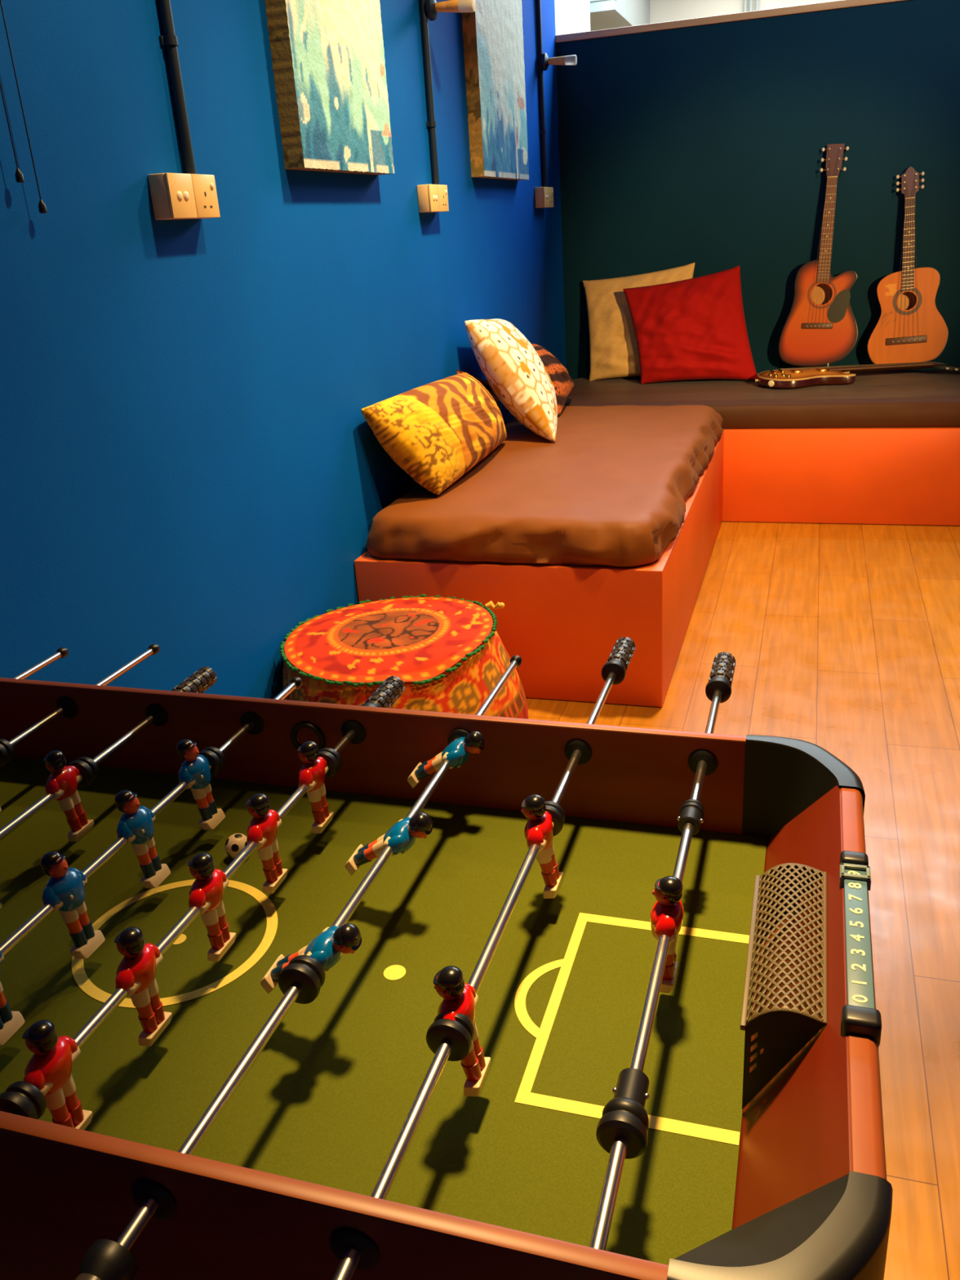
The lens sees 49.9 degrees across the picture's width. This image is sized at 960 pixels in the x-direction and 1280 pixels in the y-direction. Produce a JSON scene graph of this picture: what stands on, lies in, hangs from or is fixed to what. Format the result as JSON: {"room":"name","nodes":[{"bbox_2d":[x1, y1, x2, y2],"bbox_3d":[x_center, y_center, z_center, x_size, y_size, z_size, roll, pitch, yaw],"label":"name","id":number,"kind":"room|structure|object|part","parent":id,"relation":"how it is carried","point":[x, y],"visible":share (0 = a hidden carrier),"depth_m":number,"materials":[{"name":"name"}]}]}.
{"room":"common room","nodes":[
{"label":"common room","id":0,"kind":"room"},
{"bbox_2d":[0,0,566,698],"bbox_3d":[-0.704,-0.973,1.953,0.100,3.000,7.150,3,23,17],"label":"wall","id":1,"kind":"structure","parent":0,"point":[193,467],"depth_m":2.23,"materials":[{"name":"blue paint"}]},
{"bbox_2d":[158,0,196,173],"bbox_3d":[-0.642,-1.684,1.815,0.029,1.584,0.040,3,23,17],"label":"conduit","id":2,"kind":"object","parent":1,"relation":"attached to","point":[169,40],"visible":0.91,"depth_m":2.04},
{"bbox_2d":[147,173,220,219],"bbox_3d":[-0.592,-0.893,2.076,0.048,0.082,0.176,3,23,17],"label":"electrical outlet","id":3,"kind":"object","parent":1,"relation":"attached to","point":[175,196],"visible":1,"depth_m":2.03,"materials":[{"name":"beige plastic"}]},
{"bbox_2d":[177,191,182,200],"bbox_3d":[-0.589,-0.871,2.020,0.008,0.018,0.018,3,23,17],"label":"rocker switch","id":4,"kind":"object","parent":3,"relation":"attached to","point":[180,193],"depth_m":2.02,"materials":[{"name":"plastic"}]},
{"bbox_3d":[-0.589,-0.875,2.032,0.007,0.082,0.087,3,23,17],"label":"plate","id":5,"kind":"part","parent":3,"relation":"part of","materials":[{"name":"beige plastic"}]},
{"bbox_2d":[183,191,189,200],"bbox_3d":[-0.582,-0.880,2.042,0.008,0.018,0.018,3,23,17],"label":"rocker switch","id":6,"kind":"object","parent":3,"relation":"attached to","point":[186,193],"depth_m":2.04,"materials":[{"name":"plastic"}]},
{"bbox_3d":[-0.563,-0.908,2.110,0.007,0.082,0.087,3,23,17],"label":"plate","id":7,"kind":"part","parent":3,"relation":"part of","materials":[{"name":"beige plastic"}]},
{"bbox_2d":[209,182,213,189],"bbox_3d":[-0.553,-0.935,2.124,0.008,0.014,0.012,3,23,17],"label":"switch","id":8,"kind":"object","parent":3,"relation":"attached to","point":[211,184],"depth_m":2.12,"materials":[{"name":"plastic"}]},
{"bbox_2d":[264,0,394,175],"bbox_3d":[-0.395,-1.764,2.546,0.053,1.114,0.595,3,23,17],"label":"painting","id":9,"kind":"object","parent":1,"relation":"attached to","point":[335,72],"visible":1,"depth_m":2.60,"materials":[{"name":"fabric"}]},
{"bbox_2d":[418,0,439,184],"bbox_3d":[-0.197,-2.250,3.148,0.029,1.582,0.040,3,23,17],"label":"conduit","id":10,"kind":"object","parent":1,"relation":"attached to","point":[431,123],"visible":0.91,"depth_m":3.33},
{"bbox_2d":[417,184,448,212],"bbox_3d":[-0.152,-1.453,3.393,0.048,0.082,0.176,3,23,17],"label":"box","id":11,"kind":"object","parent":1,"relation":"attached to","point":[431,197],"visible":1,"depth_m":3.33,"materials":[{"name":"beige plastic"}]},
{"bbox_3d":[-0.149,-1.436,3.349,0.007,0.082,0.087,3,23,17],"label":"plate","id":12,"kind":"part","parent":11,"relation":"part of","materials":[{"name":"beige plastic"}]},
{"bbox_3d":[-0.123,-1.469,3.427,0.007,0.082,0.087,3,23,17],"label":"plate","id":13,"kind":"part","parent":11,"relation":"part of","materials":[{"name":"beige plastic"}]},
{"bbox_2d":[425,0,475,21],"bbox_3d":[-0.089,-1.997,3.242,0.151,0.072,0.072,3,23,17],"label":"wall lamp","id":14,"kind":"object","parent":1,"relation":"attached to","point":[433,7],"visible":1,"depth_m":3.23,"materials":[{"name":"brown wood"}]},
{"bbox_3d":[-0.104,-1.994,3.248,0.086,0.037,0.037,3,23,17],"label":"wooden stem","id":15,"kind":"part","parent":14,"relation":"part of","materials":[{"name":"brown wood"}]},
{"bbox_2d":[461,0,528,180],"bbox_3d":[0.055,-2.343,3.895,0.051,1.101,0.658,3,23,17],"label":"painting","id":16,"kind":"object","parent":1,"relation":"attached to","point":[496,112],"visible":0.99,"depth_m":3.89,"materials":[{"name":"fabric"}]},
{"bbox_2d":[535,0,546,186],"bbox_3d":[0.251,-2.824,4.487,0.029,1.570,0.040,3,23,17],"label":"conduit","id":17,"kind":"object","parent":1,"relation":"attached to","point":[538,8],"visible":0.91,"depth_m":4.63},
{"bbox_2d":[534,186,553,208],"bbox_3d":[0.298,-2.034,4.738,0.048,0.086,0.176,3,23,17],"label":"box","id":18,"kind":"object","parent":1,"relation":"attached to","point":[544,196],"visible":1,"depth_m":4.67,"materials":[{"name":"beige plastic"}]},
{"bbox_3d":[0.301,-2.017,4.694,0.007,0.086,0.087,3,23,17],"label":"plate","id":19,"kind":"part","parent":18,"relation":"part of","materials":[{"name":"beige plastic"}]},
{"bbox_3d":[0.327,-2.050,4.772,0.007,0.086,0.087,3,23,17],"label":"plate","id":20,"kind":"part","parent":18,"relation":"part of","materials":[{"name":"beige plastic"}]},
{"bbox_2d":[541,52,577,71],"bbox_3d":[0.353,-2.569,4.566,0.151,0.072,0.072,3,23,17],"label":"wall lamp","id":21,"kind":"object","parent":1,"relation":"attached to","point":[546,61],"visible":1,"depth_m":4.55,"materials":[{"name":"silver wood"}]},
{"bbox_3d":[0.339,-2.565,4.572,0.086,0.037,0.037,3,23,17],"label":"wooden stem","id":22,"kind":"part","parent":21,"relation":"part of","materials":[{"name":"brown wood"}]},
{"bbox_2d":[554,0,590,35],"bbox_3d":[0.493,-2.941,6.657,0.408,3.000,0.400,3,23,17],"label":"column","id":23,"kind":"structure","parent":0,"point":[571,16],"depth_m":6.12,"materials":[{"name":"white paint"}]},
{"bbox_2d":[590,0,839,31],"bbox_3d":[2.121,-3.609,8.045,7.300,3.000,0.100,3,23,17],"label":"wall","id":24,"kind":"structure","parent":0,"point":[660,11],"depth_m":7.68,"materials":[{"name":"white paint"}]},
{"bbox_2d":[743,0,746,12],"bbox_3d":[2.018,-3.579,7.990,0.023,2.999,0.023,3,23,17],"label":"pipe","id":25,"kind":"object","parent":24,"relation":"attached to","point":[744,1],"visible":0.02,"depth_m":7.55,"materials":[{"name":"white metal"}]},
{"bbox_2d":[749,0,752,11],"bbox_3d":[2.057,-3.577,7.978,0.023,2.999,0.023,3,23,17],"label":"pipe","id":26,"kind":"object","parent":24,"relation":"attached to","point":[750,1],"visible":0.02,"depth_m":7.54,"materials":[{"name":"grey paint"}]},
{"bbox_2d":[755,0,759,10],"bbox_3d":[2.100,-3.575,7.965,0.023,2.999,0.023,3,23,17],"label":"pipe","id":27,"kind":"object","parent":24,"relation":"attached to","point":[757,5],"visible":0.02,"depth_m":7.53,"materials":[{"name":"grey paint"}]},
{"bbox_2d":[525,521,959,1279],"bbox_3d":[0.695,-0.175,3.898,7.400,0.100,10.800,3,23,17],"label":"floor","id":28,"kind":"structure","parent":0,"point":[843,640],"depth_m":2.80,"materials":[{"name":"laminate"}]},
{"bbox_2d":[280,594,528,719],"bbox_3d":[-0.186,0.134,2.626,0.614,0.384,0.605,3,23,17],"label":"pouf","id":29,"kind":"object","parent":28,"relation":"on","point":[448,654],"visible":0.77,"depth_m":2.47,"materials":[{"name":"fabric"}]},
{"bbox_2d":[0,677,893,1279],"bbox_3d":[-0.280,0.540,1.102,1.261,0.777,0.635,3,23,17],"label":"foosball table","id":30,"kind":"object","parent":28,"relation":"on","point":[763,1157],"visible":0.97,"depth_m":0.87,"materials":[{"name":"green fabric"}]},
{"bbox_2d":[13,647,68,679],"bbox_3d":[-0.760,0.211,1.093,0.033,0.105,1.000,3,23,17],"label":"rod","id":31,"kind":"object","parent":30,"relation":"attached to","point":[62,652],"visible":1,"depth_m":1.48,"materials":[{"name":"silver metal"}]},
{"bbox_2d":[0,644,159,811],"bbox_3d":[-0.621,0.206,1.082,0.033,0.105,1.000,3,23,17],"label":"rod","id":32,"kind":"object","parent":30,"relation":"attached to","point":[6,750],"visible":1,"depth_m":1.30,"materials":[{"name":"silver metal"}]},
{"bbox_2d":[0,666,217,841],"bbox_3d":[-0.516,0.243,0.973,0.034,0.106,1.000,3,23,17],"label":"rod","id":33,"kind":"object","parent":30,"relation":"attached to","point":[61,785],"visible":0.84,"depth_m":1.15,"materials":[{"name":"silver metal"}]},
{"bbox_2d":[0,676,302,1045],"bbox_3d":[-0.385,0.249,0.934,0.036,0.104,1.000,3,23,17],"label":"rod","id":34,"kind":"object","parent":30,"relation":"attached to","point":[64,892],"visible":1,"depth_m":1.03,"materials":[{"name":"silver metal"}]},
{"bbox_2d":[0,675,404,1129],"bbox_3d":[-0.255,0.253,0.903,0.034,0.106,1.000,3,23,17],"label":"rod","id":35,"kind":"object","parent":30,"relation":"attached to","point":[48,1082],"visible":0.98,"depth_m":0.85,"materials":[{"name":"silver metal"}]},
{"bbox_2d":[224,833,247,858],"bbox_3d":[-0.266,0.226,1.132,0.028,0.028,0.028,3,23,17],"label":"ball","id":36,"kind":"object","parent":30,"relation":"on","point":[235,843],"visible":0.75,"depth_m":1.12,"materials":[{"name":"plastic"}]},
{"bbox_2d":[75,655,522,1279],"bbox_3d":[-0.103,0.217,0.957,0.090,0.072,1.000,3,23,17],"label":"rod","id":37,"kind":"object","parent":30,"relation":"attached to","point":[300,975],"visible":1,"depth_m":0.83,"materials":[{"name":"silver metal"}]},
{"bbox_2d":[290,721,325,750],"bbox_3d":[-0.207,0.119,1.239,0.045,0.045,0.007,3,23,17],"label":"ring","id":38,"kind":"object","parent":30,"relation":"on","point":[301,732],"depth_m":1.24,"materials":[{"name":"black plastic"}]},
{"bbox_3d":[-0.385,0.427,0.741,1.036,0.266,0.013,3,23,17],"label":"panel","id":39,"kind":"part","parent":30,"relation":"part of","materials":[{"name":"brown wood"}]},
{"bbox_3d":[-0.205,0.198,1.281,1.036,0.266,0.012,3,23,17],"label":"panel","id":40,"kind":"part","parent":30,"relation":"part of","materials":[{"name":"brown wood"}]},
{"bbox_2d":[332,636,635,1279],"bbox_3d":[0.053,0.203,0.977,0.037,0.106,1.000,3,23,17],"label":"rod","id":41,"kind":"object","parent":30,"relation":"attached to","point":[453,1034],"visible":1,"depth_m":0.77,"materials":[{"name":"silver metal"}]},
{"bbox_2d":[588,651,735,1250],"bbox_3d":[0.173,0.222,0.908,0.033,0.105,1.000,3,23,17],"label":"rod","id":42,"kind":"object","parent":30,"relation":"attached to","point":[622,1128],"visible":1,"depth_m":0.77,"materials":[{"name":"silver metal"}]},
{"bbox_2d":[740,862,826,1109],"bbox_3d":[0.245,0.273,0.829,0.059,0.100,0.189,3,23,17],"label":"goal","id":43,"kind":"object","parent":30,"relation":"attached to","point":[784,974],"depth_m":0.78,"materials":[{"name":"grey plastic"}]},
{"bbox_3d":[0.250,0.279,0.815,0.071,0.125,0.601,3,23,17],"label":"panel","id":44,"kind":"part","parent":30,"relation":"part of","materials":[{"name":"red laminate"}]},
{"bbox_2d":[843,868,875,1008],"bbox_3d":[0.283,0.221,0.773,0.018,0.007,0.187,3,23,17],"label":"counter","id":45,"kind":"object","parent":30,"relation":"on","point":[859,966],"depth_m":0.76,"materials":[{"name":"plastic"}]},
{"bbox_3d":[0.293,0.347,0.825,0.022,0.266,0.462,3,23,17],"label":"rail","id":46,"kind":"part","parent":30,"relation":"part of","materials":[{"name":"brown laminate"}]},
{"bbox_2d":[354,431,724,706],"bbox_3d":[0.352,-0.377,3.779,0.893,0.402,1.911,3,23,17],"label":"bench","id":47,"kind":"object","parent":28,"relation":"on","point":[564,623],"visible":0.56,"depth_m":2.90,"materials":[{"name":"orange paint"}]},
{"bbox_2d":[365,404,724,567],"bbox_3d":[0.343,-0.619,3.667,0.897,0.130,1.944,3,23,17],"label":"mattress","id":48,"kind":"object","parent":47,"relation":"on","point":[614,484],"visible":0.92,"depth_m":3.05,"materials":[{"name":"brown fabric"}]},
{"bbox_2d":[361,372,506,494],"bbox_3d":[-0.109,-0.693,3.367,0.241,0.300,0.940,3,23,17],"label":"cushion","id":49,"kind":"object","parent":48,"relation":"on","point":[437,431],"visible":1,"depth_m":3.12,"materials":[{"name":"fabric"}]},
{"bbox_2d":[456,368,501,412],"bbox_3d":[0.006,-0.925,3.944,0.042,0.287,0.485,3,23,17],"label":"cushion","id":50,"kind":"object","parent":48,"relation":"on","point":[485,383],"visible":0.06,"depth_m":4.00,"materials":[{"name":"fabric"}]},
{"bbox_2d":[464,318,557,441],"bbox_3d":[0.168,-1.021,3.934,0.338,0.438,0.475,3,23,17],"label":"cushion","id":51,"kind":"object","parent":48,"relation":"on","point":[514,371],"visible":1,"depth_m":3.75,"materials":[{"name":"fabric"}]},
{"bbox_2d":[531,343,573,416],"bbox_3d":[0.273,-1.127,4.414,0.228,0.274,0.611,3,23,17],"label":"cushion","id":52,"kind":"object","parent":48,"relation":"on","point":[563,384],"visible":0.34,"depth_m":4.33,"materials":[{"name":"fabric"}]},
{"bbox_2d":[721,427,959,525],"bbox_3d":[1.988,-0.838,4.649,3.449,0.402,0.920,3,23,17],"label":"bench","id":53,"kind":"object","parent":28,"relation":"on","point":[889,476],"visible":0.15,"depth_m":4.34,"materials":[{"name":"orange paint"}]},
{"bbox_2d":[564,369,959,429],"bbox_3d":[1.974,-1.082,4.559,3.431,0.118,0.902,3,23,17],"label":"mattress","id":54,"kind":"object","parent":53,"relation":"on","point":[902,398],"visible":0.72,"depth_m":4.42,"materials":[{"name":"brown fabric"}]},
{"bbox_2d":[582,262,694,381],"bbox_3d":[0.777,-1.577,5.132,0.558,0.535,0.209,3,23,17],"label":"cushion","id":55,"kind":"object","parent":54,"relation":"on","point":[613,347],"visible":0.51,"depth_m":5.13,"materials":[{"name":"fabric"}]},
{"bbox_2d":[622,266,757,384],"bbox_3d":[0.999,-1.492,4.898,0.662,0.514,0.234,3,23,17],"label":"cushion","id":56,"kind":"object","parent":54,"relation":"on","point":[695,328],"visible":1,"depth_m":4.83,"materials":[{"name":"fabric"}]},
{"bbox_2d":[778,143,857,366],"bbox_3d":[1.601,-1.782,4.822,0.356,0.975,0.135,3,23,17],"label":"acoustic guitar","id":57,"kind":"object","parent":54,"relation":"on","point":[820,328],"visible":1,"depth_m":4.87,"materials":[{"name":"brown wood"}]},
{"bbox_2d":[755,361,959,388],"bbox_3d":[1.743,-1.223,4.692,0.964,0.068,0.322,-2,22,4],"label":"electric guitar","id":58,"kind":"object","parent":54,"relation":"on","point":[783,378],"visible":1,"depth_m":4.65,"materials":[{"name":"brown wood"}]},
{"bbox_3d":[1.304,-1.148,4.617,0.028,0.028,0.014,5,24,22],"label":"jack plate","id":59,"kind":"part","parent":58,"relation":"part of","materials":[{"name":"metal"}]},
{"bbox_2d":[866,166,948,364],"bbox_3d":[1.984,-1.701,4.728,0.348,0.868,0.131,3,23,16],"label":"acoustic guitar","id":60,"kind":"object","parent":54,"relation":"on","point":[909,327],"visible":0.98,"depth_m":4.76,"materials":[{"name":"brown wood"}]},
{"bbox_2d":[555,0,959,379],"bbox_3d":[2.489,-1.771,4.662,4.401,2.062,0.090,3,23,17],"label":"wall","id":61,"kind":"structure","parent":0,"point":[702,145],"depth_m":4.81,"materials":[{"name":"blue paint"}]},
{"bbox_2d":[555,0,907,43],"bbox_3d":[2.398,-2.741,4.281,4.451,0.030,0.114,3,23,17],"label":"trim","id":62,"kind":"structure","parent":61,"relation":"attached to","point":[842,3],"depth_m":4.64,"materials":[{"name":"beige wood"}]},
{"bbox_3d":[0.498,-3.046,2.747,7.400,0.100,10.800,3,23,17],"label":"ceiling","id":63,"kind":"structure","parent":0,"visible":0},
{"bbox_2d":[0,81,24,182],"bbox_3d":[-0.788,-1.477,1.355,0.013,1.606,0.013,3,23,17],"label":"pull cord","id":64,"kind":"object","parent":63,"relation":"hanging from","point":[19,175],"visible":1,"depth_m":1.64,"materials":[{"name":"black fabric"}]},
{"bbox_3d":[-0.737,-0.743,1.649,0.013,0.021,0.013,3,23,17],"label":"pull knob","id":65,"kind":"part","parent":64,"relation":"part of","materials":[{"name":"black plastic"}]},
{"bbox_2d":[0,0,47,213],"bbox_3d":[-0.774,-1.471,1.399,0.013,1.652,0.013,3,23,17],"label":"pull cord","id":66,"kind":"object","parent":63,"relation":"hanging from","point":[42,206],"visible":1,"depth_m":1.66,"materials":[{"name":"black fabric"}]},
{"bbox_3d":[-0.723,-0.716,1.702,0.013,0.021,0.013,3,23,17],"label":"pull knob","id":67,"kind":"part","parent":66,"relation":"part of","materials":[{"name":"black plastic"}]},
{"bbox_2d":[589,0,649,31],"bbox_3d":[0.922,-4.514,7.142,0.330,0.499,1.500,3,23,17],"label":"duct","id":68,"kind":"object","parent":63,"relation":"attached to","point":[604,14],"visible":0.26,"depth_m":6.93,"materials":[{"name":"grey paint"}]}
]}

